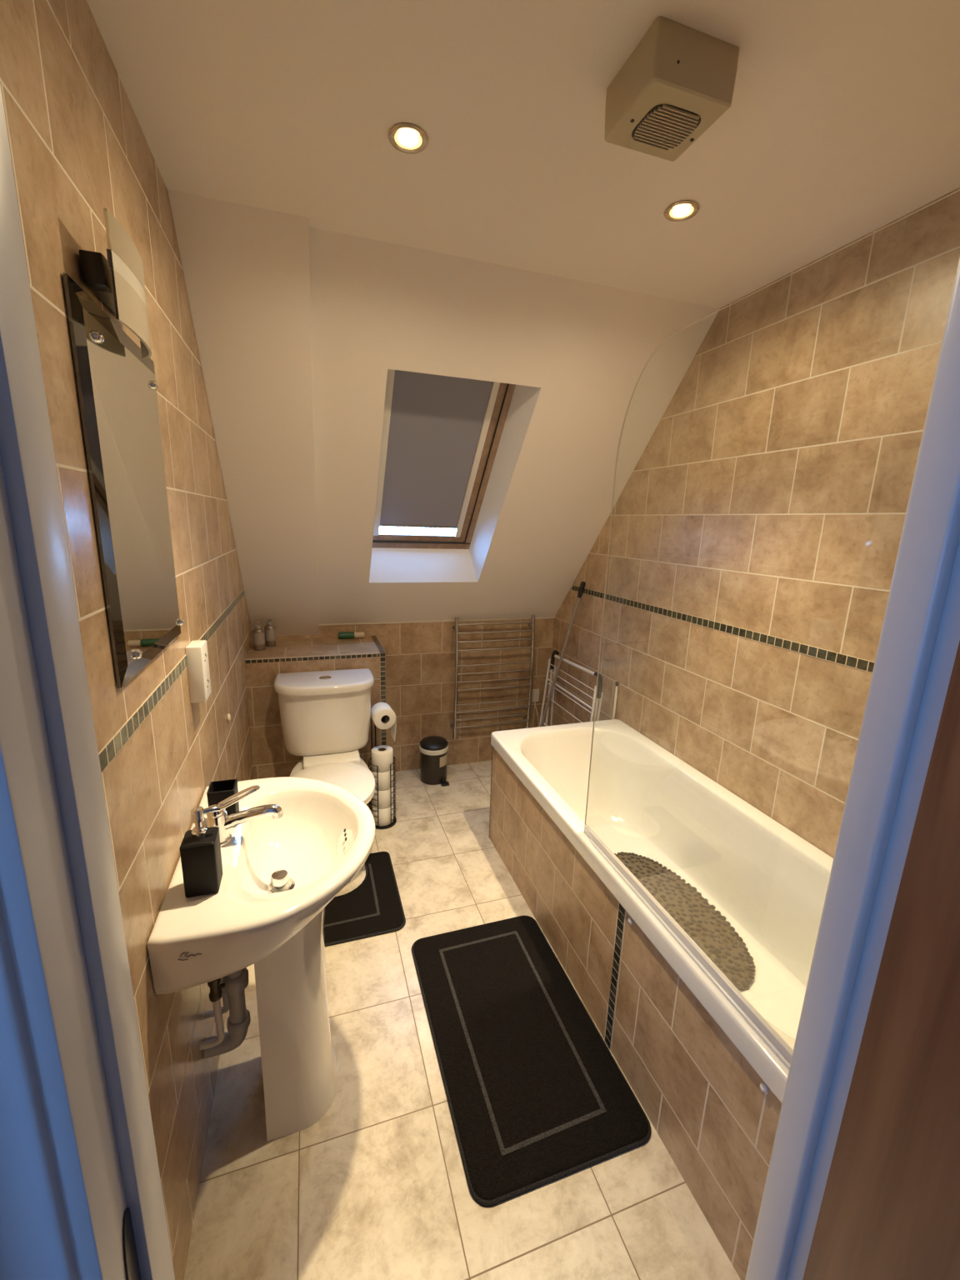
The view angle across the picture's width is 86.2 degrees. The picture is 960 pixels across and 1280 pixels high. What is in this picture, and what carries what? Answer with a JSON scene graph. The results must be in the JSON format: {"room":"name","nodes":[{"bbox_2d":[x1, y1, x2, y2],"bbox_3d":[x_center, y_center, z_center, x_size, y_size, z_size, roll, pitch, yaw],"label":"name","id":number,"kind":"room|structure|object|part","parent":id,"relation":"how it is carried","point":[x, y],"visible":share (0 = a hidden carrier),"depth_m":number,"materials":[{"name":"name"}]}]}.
{"room":"bathroom","nodes":[
{"label":"bathroom","id":0,"kind":"room"},
{"bbox_2d":[0,0,253,1279],"bbox_3d":[-0.874,0.011,1.541,0.100,2.478,2.697,-2,14,-18],"label":"wall","id":1,"kind":"structure","parent":0,"point":[87,177],"depth_m":0.95,"materials":[{"name":"tile"}]},
{"bbox_2d":[78,241,151,359],"bbox_3d":[-0.585,-0.566,0.836,0.056,0.142,0.216,-2,14,-18],"label":"wall light","id":2,"kind":"object","parent":1,"relation":"attached to","point":[126,298],"visible":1,"depth_m":0.78,"materials":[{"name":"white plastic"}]},
{"bbox_3d":[-0.610,-0.567,0.827,0.004,0.040,0.140,-2,14,-18],"label":"plate","id":3,"kind":"part","parent":2,"relation":"part of","materials":[{"name":"black plastic"}]},
{"bbox_3d":[-0.570,-0.530,0.851,0.023,0.066,0.217,-4,14,-24],"label":"lamp shade","id":4,"kind":"part","parent":2,"relation":"part of","materials":[{"name":"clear glass"}]},
{"bbox_3d":[-0.567,-0.611,0.832,0.023,0.051,0.217,-4,14,-24],"label":"lamp shade","id":5,"kind":"part","parent":2,"relation":"part of","materials":[{"name":"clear glass"}]},
{"bbox_2d":[62,272,184,688],"bbox_3d":[-0.631,-0.256,0.958,0.018,0.589,0.427,-2,14,-18],"label":"wall mirror","id":6,"kind":"object","parent":1,"relation":"attached to","point":[117,387],"visible":1,"depth_m":0.87,"materials":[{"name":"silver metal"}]},
{"bbox_2d":[98,589,244,774],"bbox_3d":[-0.788,0.014,1.442,0.002,0.031,2.290,-2,14,-18],"label":"trim","id":7,"kind":"structure","parent":1,"relation":"attached to","point":[113,747],"depth_m":0.97,"materials":[{"name":"tile"}]},
{"bbox_2d":[185,640,211,703],"bbox_3d":[-0.732,0.081,1.336,0.037,0.147,0.080,-2,14,-18],"label":"socket","id":8,"kind":"object","parent":1,"relation":"attached to","point":[197,653],"visible":1,"depth_m":1.30,"materials":[{"name":"white plastic"}]},
{"bbox_2d":[199,978,224,1050],"bbox_3d":[-0.646,0.806,1.220,0.067,0.394,0.029,-2,14,-18],"label":"supply pipe","id":9,"kind":"object","parent":1,"relation":"attached to","point":[216,992],"visible":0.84,"depth_m":1.24,"materials":[{"name":"white plastic"}]},
{"bbox_2d":[205,977,229,1019],"bbox_3d":[-0.671,0.788,1.299,0.069,0.394,0.029,-2,14,-18],"label":"supply pipe","id":10,"kind":"object","parent":1,"relation":"attached to","point":[225,1008],"visible":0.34,"depth_m":1.33,"materials":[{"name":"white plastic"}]},
{"bbox_2d":[227,713,230,721],"bbox_3d":[-0.905,0.279,1.850,0.008,0.028,0.028,-2,14,-18],"label":"stud","id":11,"kind":"object","parent":1,"relation":"attached to","point":[228,714],"visible":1,"depth_m":1.84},
{"bbox_2d":[167,189,319,635],"bbox_3d":[-0.853,-0.583,2.106,0.340,1.451,1.288,-2,14,-18],"label":"wall","id":12,"kind":"structure","parent":1,"relation":"attached to","point":[246,268],"depth_m":1.71,"materials":[{"name":"beige paint"}]},
{"bbox_2d":[275,618,554,771],"bbox_3d":[-0.402,0.340,3.173,1.782,0.940,0.120,-2,14,-18],"label":"wall","id":13,"kind":"structure","parent":0,"point":[420,657],"depth_m":3.18,"materials":[{"name":"tile"}]},
{"bbox_2d":[245,635,386,809],"bbox_3d":[-0.859,0.455,2.764,0.651,0.870,0.401,-2,14,-18],"label":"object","id":14,"kind":"object","parent":13,"relation":"attached to","point":[270,757],"depth_m":2.52,"materials":[{"name":"tile"}]},
{"bbox_2d":[252,622,264,650],"bbox_3d":[-1.099,-0.020,2.546,0.054,0.138,0.054,-2,14,-18],"label":"bottle","id":15,"kind":"object","parent":14,"relation":"on","point":[258,636],"visible":1,"depth_m":2.53,"materials":[{"name":"metal"}]},
{"bbox_2d":[264,619,276,646],"bbox_3d":[-1.076,-0.039,2.631,0.054,0.138,0.054,-2,14,-18],"label":"bottle","id":16,"kind":"object","parent":14,"relation":"on","point":[269,629],"visible":0.99,"depth_m":2.61,"materials":[{"name":"metal"}]},
{"bbox_3d":[-0.799,0.079,2.480,0.620,0.005,0.005,-2,14,-18],"label":"edge trim","id":17,"kind":"part","parent":14,"relation":"part of","materials":[{"name":"tile"}]},
{"bbox_2d":[338,631,364,639],"bbox_3d":[-0.716,-0.027,2.853,0.141,0.037,0.037,-2,14,-18],"label":"tube","id":18,"kind":"object","parent":14,"relation":"on","point":[347,634],"visible":1,"depth_m":2.84,"materials":[{"name":"plastic"}]},
{"bbox_2d":[319,617,554,625],"bbox_3d":[-0.207,-0.113,3.063,1.442,0.010,0.007,-2,14,-18],"label":"trim","id":19,"kind":"structure","parent":13,"relation":"attached to","point":[530,617],"depth_m":3.03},
{"bbox_2d":[450,615,534,739],"bbox_3d":[0.084,0.228,3.196,0.518,0.768,0.088,-2,14,-18],"label":"towel rail","id":20,"kind":"object","parent":13,"relation":"attached to","point":[531,623],"visible":0.98,"depth_m":3.16,"materials":[{"name":"metal"}]},
{"bbox_2d":[531,689,539,726],"bbox_3d":[0.348,0.464,3.367,0.089,0.283,0.042,-6,15,-32],"label":"outlet","id":21,"kind":"object","parent":13,"relation":"attached to","point":[535,697],"visible":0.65,"depth_m":3.36,"materials":[{"name":"white plastic"}]},
{"bbox_3d":[0.364,0.363,3.364,0.045,0.085,0.014,-2,14,-18],"label":"plate","id":22,"kind":"part","parent":21,"relation":"part of","materials":[{"name":"white plastic"}]},
{"bbox_2d":[184,760,740,1279],"bbox_3d":[-0.017,1.131,2.098,1.982,0.100,2.697,-2,14,-18],"label":"floor","id":23,"kind":"structure","parent":0,"point":[377,1188],"depth_m":1.23,"materials":[{"name":"tile"}]},
{"bbox_2d":[146,776,375,1141],"bbox_3d":[-0.485,0.842,1.324,0.432,0.781,0.594,-2,14,-18],"label":"basin","id":24,"kind":"object","parent":23,"relation":"on","point":[280,876],"visible":0.94,"depth_m":1.23,"materials":[{"name":"ceramic"}]},
{"bbox_2d":[179,805,222,897],"bbox_3d":[-0.554,0.416,1.028,0.071,0.175,0.061,-2,14,-18],"label":"soap dispenser","id":25,"kind":"object","parent":24,"relation":"on","point":[200,847],"visible":1,"depth_m":1.01,"materials":[{"name":"black plastic"}]},
{"bbox_2d":[206,779,239,814],"bbox_3d":[-0.627,0.401,1.257,0.060,0.097,0.060,-2,14,-18],"label":"tumbler","id":26,"kind":"object","parent":24,"relation":"on","point":[218,791],"visible":0.46,"depth_m":1.24,"materials":[{"name":"black plastic"}]},
{"bbox_2d":[204,967,250,1058],"bbox_3d":[-0.639,0.831,1.277,0.114,0.467,0.060,-2,14,-18],"label":"pipe","id":27,"kind":"object","parent":24,"relation":"attached to","point":[238,1021],"visible":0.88,"depth_m":1.29,"materials":[{"name":"grey plastic"}]},
{"bbox_2d":[206,785,283,846],"bbox_3d":[-0.549,0.403,1.197,0.166,0.126,0.052,-2,14,-18],"label":"tap","id":28,"kind":"object","parent":24,"relation":"on","point":[221,819],"visible":0.89,"depth_m":1.18,"materials":[{"name":"silver metal"}]},
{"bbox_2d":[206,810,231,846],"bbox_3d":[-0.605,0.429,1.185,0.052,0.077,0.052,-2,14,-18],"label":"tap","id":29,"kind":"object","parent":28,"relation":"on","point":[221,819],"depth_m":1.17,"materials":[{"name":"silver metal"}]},
{"bbox_3d":[-0.568,0.369,1.182,0.116,0.055,0.040,-2,14,-18],"label":"lever","id":30,"kind":"part","parent":28,"relation":"part of","materials":[{"name":"silver metal"}]},
{"bbox_3d":[-0.539,0.416,1.204,0.144,0.051,0.032,-2,14,-18],"label":"spout","id":31,"kind":"part","parent":28,"relation":"part of","materials":[{"name":"silver metal"}]},
{"bbox_3d":[-0.475,0.549,1.257,0.432,0.181,0.594,-2,14,-18],"label":"bowl","id":32,"kind":"part","parent":24,"relation":"part of","materials":[{"name":"ceramic"}]},
{"bbox_2d":[273,668,375,804],"bbox_3d":[-0.665,0.609,2.275,0.449,0.798,0.695,-2,14,-18],"label":"toilet","id":33,"kind":"object","parent":23,"relation":"on","point":[325,716],"visible":0.72,"depth_m":2.33,"materials":[{"name":"ceramic"}]},
{"bbox_3d":[-0.720,0.196,2.389,0.449,0.039,0.266,-2,14,-18],"label":"cistern lid","id":34,"kind":"part","parent":33,"relation":"part of","materials":[{"name":"ceramic"}]},
{"bbox_2d":[302,750,360,769],"bbox_3d":[-0.712,0.548,2.453,0.254,0.046,0.265,-2,14,-18],"label":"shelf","id":35,"kind":"object","parent":33,"relation":"attached to","point":[309,760],"depth_m":2.36,"materials":[{"name":"ceramic"}]},
{"bbox_3d":[-0.623,0.608,2.148,0.362,0.022,0.435,-2,14,-18],"label":"seat lid","id":36,"kind":"part","parent":33,"relation":"part of","materials":[{"name":"plastic"}]},
{"bbox_3d":[-0.624,0.627,2.152,0.360,0.015,0.432,-2,14,-18],"label":"seat","id":37,"kind":"part","parent":33,"relation":"part of","materials":[{"name":"plastic"}]},
{"bbox_2d":[324,851,405,946],"bbox_3d":[-0.590,1.053,2.105,0.502,0.012,0.492,-2,14,-18],"label":"mat","id":38,"kind":"object","parent":23,"relation":"on","point":[374,907],"visible":0.54,"depth_m":2.04,"materials":[{"name":"black fabric"}]},
{"bbox_2d":[368,715,396,829],"bbox_3d":[-0.491,0.644,2.580,0.139,0.605,0.139,7,14,21],"label":"stand","id":39,"kind":"object","parent":23,"relation":"on","point":[394,819],"visible":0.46,"depth_m":2.58,"materials":[{"name":"black metal"}]},
{"bbox_3d":[-0.487,0.644,2.570,0.046,0.602,0.160,-9,17,-38],"label":"pole arm","id":40,"kind":"part","parent":39,"relation":"part of","materials":[{"name":"black metal"}]},
{"bbox_2d":[372,803,393,826],"bbox_3d":[-0.499,0.885,2.636,0.106,0.098,0.106,-2,14,-18],"label":"toilet roll","id":41,"kind":"object","parent":39,"relation":"on","point":[384,813],"visible":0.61,"depth_m":2.59,"materials":[{"name":"paper"}]},
{"bbox_2d":[372,786,393,808],"bbox_3d":[-0.496,0.788,2.613,0.106,0.098,0.106,-2,14,-18],"label":"toilet roll","id":42,"kind":"object","parent":41,"relation":"on","point":[383,796],"visible":0.7,"depth_m":2.57,"materials":[{"name":"paper"}]},
{"bbox_2d":[371,766,393,790],"bbox_3d":[-0.493,0.691,2.591,0.106,0.098,0.106,-2,14,-18],"label":"toilet roll","id":43,"kind":"object","parent":42,"relation":"on","point":[384,777],"visible":0.62,"depth_m":2.55,"materials":[{"name":"paper"}]},
{"bbox_2d":[371,745,393,772],"bbox_3d":[-0.490,0.593,2.569,0.106,0.098,0.106,-2,14,-18],"label":"toilet roll","id":44,"kind":"object","parent":43,"relation":"on","point":[382,755],"visible":0.94,"depth_m":2.53,"materials":[{"name":"paper"}]},
{"bbox_2d":[370,702,396,741],"bbox_3d":[-0.473,0.404,2.509,0.108,0.180,0.100,-4,14,-24],"label":"toilet roll","id":45,"kind":"object","parent":39,"relation":"hanging from","point":[378,710],"visible":0.94,"depth_m":2.47,"materials":[{"name":"paper"}]},
{"bbox_2d":[419,735,449,785],"bbox_3d":[-0.274,0.719,3.069,0.174,0.255,0.199,-2,14,-18],"label":"pedal bin","id":46,"kind":"object","parent":23,"relation":"on","point":[433,749],"visible":1,"depth_m":3.02,"materials":[{"name":"metal"}]},
{"bbox_3d":[-0.275,0.609,3.056,0.168,0.036,0.168,-2,14,-18],"label":"lid","id":47,"kind":"part","parent":46,"relation":"part of","materials":[{"name":"black plastic"}]},
{"bbox_2d":[411,915,651,1206],"bbox_3d":[0.098,1.189,1.602,0.494,0.014,0.801,-2,14,-18],"label":"bath mat","id":48,"kind":"object","parent":23,"relation":"on","point":[537,1097],"visible":1,"depth_m":1.47,"materials":[{"name":"black fabric"}]},
{"bbox_2d":[540,581,585,726],"bbox_3d":[0.438,0.255,3.029,0.276,1.213,0.028,3,13,6],"label":"pole","id":49,"kind":"object","parent":23,"relation":"on","point":[582,584],"visible":0.91,"depth_m":2.97,"materials":[{"name":"silver plastic"}]},
{"bbox_2d":[539,650,603,726],"bbox_3d":[0.497,0.496,2.961,0.108,0.778,0.594,-2,14,-18],"label":"clothes airer","id":50,"kind":"object","parent":23,"relation":"on","point":[552,666],"visible":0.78,"depth_m":2.92,"materials":[{"name":"white plastic"}]},
{"bbox_3d":[0.389,0.464,3.220,0.069,0.717,0.012,2,13,2],"label":"leg","id":51,"kind":"part","parent":50,"relation":"part of","materials":[{"name":"white plastic"}]},
{"bbox_3d":[0.421,0.477,3.215,0.012,0.697,0.059,12,17,39],"label":"leg","id":52,"kind":"part","parent":50,"relation":"part of","materials":[{"name":"white plastic"}]},
{"bbox_3d":[0.450,0.487,3.218,0.012,0.677,0.067,4,13,9],"label":"leg","id":53,"kind":"part","parent":50,"relation":"part of","materials":[{"name":"white plastic"}]},
{"bbox_3d":[0.501,0.411,2.941,0.005,0.005,0.542,-2,14,-18],"label":"rod","id":54,"kind":"part","parent":50,"relation":"part of","materials":[{"name":"white plastic"}]},
{"bbox_3d":[0.508,0.303,2.918,0.011,0.011,0.542,-2,14,-18],"label":"rod","id":55,"kind":"part","parent":50,"relation":"part of","materials":[{"name":"white plastic"}]},
{"bbox_3d":[0.506,0.328,2.923,0.006,0.006,0.542,-2,14,-18],"label":"rod","id":56,"kind":"part","parent":50,"relation":"part of","materials":[{"name":"white plastic"}]},
{"bbox_3d":[0.511,0.250,2.906,0.005,0.005,0.542,-2,14,-18],"label":"rod","id":57,"kind":"part","parent":50,"relation":"part of","materials":[{"name":"white plastic"}]},
{"bbox_3d":[0.514,0.206,2.897,0.005,0.005,0.542,-2,14,-18],"label":"rod","id":58,"kind":"part","parent":50,"relation":"part of","materials":[{"name":"white plastic"}]},
{"bbox_3d":[0.564,0.589,2.701,0.069,0.717,0.012,-8,16,-38],"label":"leg","id":59,"kind":"part","parent":50,"relation":"part of","materials":[{"name":"white plastic"}]},
{"bbox_3d":[0.583,0.593,2.732,0.055,0.697,0.012,3,13,3],"label":"leg","id":60,"kind":"part","parent":50,"relation":"part of","materials":[{"name":"white plastic"}]},
{"bbox_3d":[0.606,0.598,2.754,0.053,0.677,0.012,10,15,32],"label":"leg","id":61,"kind":"part","parent":50,"relation":"part of","materials":[{"name":"white plastic"}]},
{"bbox_2d":[611,681,619,719],"bbox_3d":[0.682,0.578,2.695,0.028,0.746,0.014,-2,14,-18],"label":"stick","id":62,"kind":"object","parent":23,"relation":"on","point":[617,682],"visible":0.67,"depth_m":2.63,"materials":[{"name":"plastic"}]},
{"bbox_2d":[489,719,833,1279],"bbox_3d":[0.635,0.878,1.808,0.700,0.562,1.697,-2,14,-18],"label":"bathtub","id":63,"kind":"object","parent":23,"relation":"on","point":[710,1087],"visible":0.66,"depth_m":1.61,"materials":[{"name":"plastic"}]},
{"bbox_2d":[614,851,755,990],"bbox_3d":[0.667,0.968,1.841,0.384,0.011,0.685,-2,14,-18],"label":"mat","id":64,"kind":"object","parent":63,"relation":"in","point":[710,930],"visible":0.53,"depth_m":1.81,"materials":[{"name":"plastic"}]},
{"bbox_2d":[309,226,719,624],"bbox_3d":[-0.177,-0.694,2.347,1.782,1.456,1.270,-2,14,-18],"label":"ceiling","id":65,"kind":"structure","parent":0,"point":[575,353],"depth_m":2.02,"materials":[{"name":"beige paint"}]},
{"bbox_2d":[372,369,515,549],"bbox_3d":[-0.204,-0.797,2.333,0.551,0.800,0.693,-2,14,-18],"label":"window","id":66,"kind":"structure","parent":65,"relation":"attached to","point":[441,435],"depth_m":2.28,"materials":[{"name":"brown wood"}]},
{"bbox_3d":[-0.425,-0.787,2.239,0.028,0.666,0.573,-2,14,-18],"label":"blind rail","id":67,"kind":"part","parent":66,"relation":"part of","materials":[{"name":"white plastic"}]},
{"bbox_2d":[380,370,493,526],"bbox_3d":[-0.217,-0.817,2.283,0.408,0.613,0.524,-2,14,-18],"label":"blind","id":68,"kind":"object","parent":66,"relation":"attached to","point":[435,427],"depth_m":2.24,"materials":[{"name":"fabric"}]},
{"bbox_3d":[-0.022,-0.804,2.371,0.027,0.666,0.573,-2,14,-18],"label":"blind rail","id":69,"kind":"part","parent":66,"relation":"part of","materials":[{"name":"brown wood"}]},
{"bbox_2d":[86,0,959,308],"bbox_3d":[0.259,-1.061,0.963,1.782,0.060,1.398,-2,14,-18],"label":"ceiling","id":70,"kind":"structure","parent":0,"point":[842,122],"depth_m":1.05,"materials":[{"name":"beige paint"}]},
{"bbox_2d":[388,122,428,154],"bbox_3d":[-0.153,-1.071,1.097,0.086,0.006,0.086,-2,14,-18],"label":"recessed light","id":71,"kind":"object","parent":70,"relation":"in","point":[408,134],"visible":1,"depth_m":1.09,"materials":[{"name":"white glass"}]},
{"bbox_2d":[605,15,739,161],"bbox_3d":[0.338,-0.975,0.925,0.166,0.086,0.158,-2,14,-18],"label":"fan","id":72,"kind":"object","parent":70,"relation":"attached to","point":[679,79],"visible":1,"depth_m":0.88,"materials":[{"name":"white plastic"}]},
{"bbox_2d":[631,104,700,151],"bbox_3d":[0.340,-0.937,0.940,0.104,0.004,0.094,-2,14,-18],"label":"grille","id":73,"kind":"object","parent":72,"relation":"attached to","point":[657,127],"depth_m":0.93,"materials":[{"name":"plastic"}]},
{"bbox_2d":[664,200,699,221],"bbox_3d":[0.517,-1.100,1.317,0.086,0.006,0.086,-2,14,-18],"label":"recessed light","id":74,"kind":"object","parent":70,"relation":"in","point":[683,210],"visible":1,"depth_m":1.31,"materials":[{"name":"white glass"}]},
{"bbox_2d":[547,187,959,858],"bbox_3d":[0.913,-0.066,2.125,0.100,2.478,2.697,-2,14,-18],"label":"wall","id":75,"kind":"structure","parent":0,"point":[770,493],"depth_m":1.70,"materials":[{"name":"tile"}]},
{"bbox_2d":[570,585,874,673],"bbox_3d":[0.902,-0.060,1.997,0.002,0.031,2.295,-2,14,-18],"label":"trim","id":76,"kind":"structure","parent":75,"relation":"attached to","point":[849,661],"depth_m":1.82,"materials":[{"name":"tile"}]},
{"bbox_3d":[0.428,0.243,0.620,1.782,2.318,0.082,-2,14,-18],"label":"wall","id":77,"kind":"structure","parent":0,"visible":0},
{"bbox_2d":[0,85,959,1279],"bbox_3d":[0.218,0.444,0.195,0.965,2.102,0.827,-2,14,-18],"label":"door frame","id":78,"kind":"structure","parent":77,"relation":"in","point":[862,1181],"depth_m":0.46,"materials":[{"name":"paint"}]},
{"bbox_3d":[-0.304,0.400,0.343,0.070,2.090,0.030,-2,14,-18],"label":"architrave","id":79,"kind":"part","parent":78,"relation":"part of","materials":[{"name":"paint"}]},
{"bbox_3d":[-0.287,0.525,0.427,0.002,0.136,0.028,-2,14,-18],"label":"strike plate","id":80,"kind":"part","parent":78,"relation":"part of","materials":[{"name":"black plastic"}]},
{"bbox_2d":[584,189,959,1069],"bbox_3d":[0.492,0.033,1.101,0.025,1.390,0.858,-2,14,-18],"label":"screen","id":81,"kind":"object","parent":77,"relation":"attached to","point":[767,1032],"visible":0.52,"depth_m":1.17,"materials":[{"name":"clear glass"}]},
{"bbox_3d":[0.467,0.711,1.237,0.006,0.008,0.791,-2,14,-18],"label":"rail","id":82,"kind":"part","parent":81,"relation":"part of","materials":[{"name":"white metal"}]}
]}

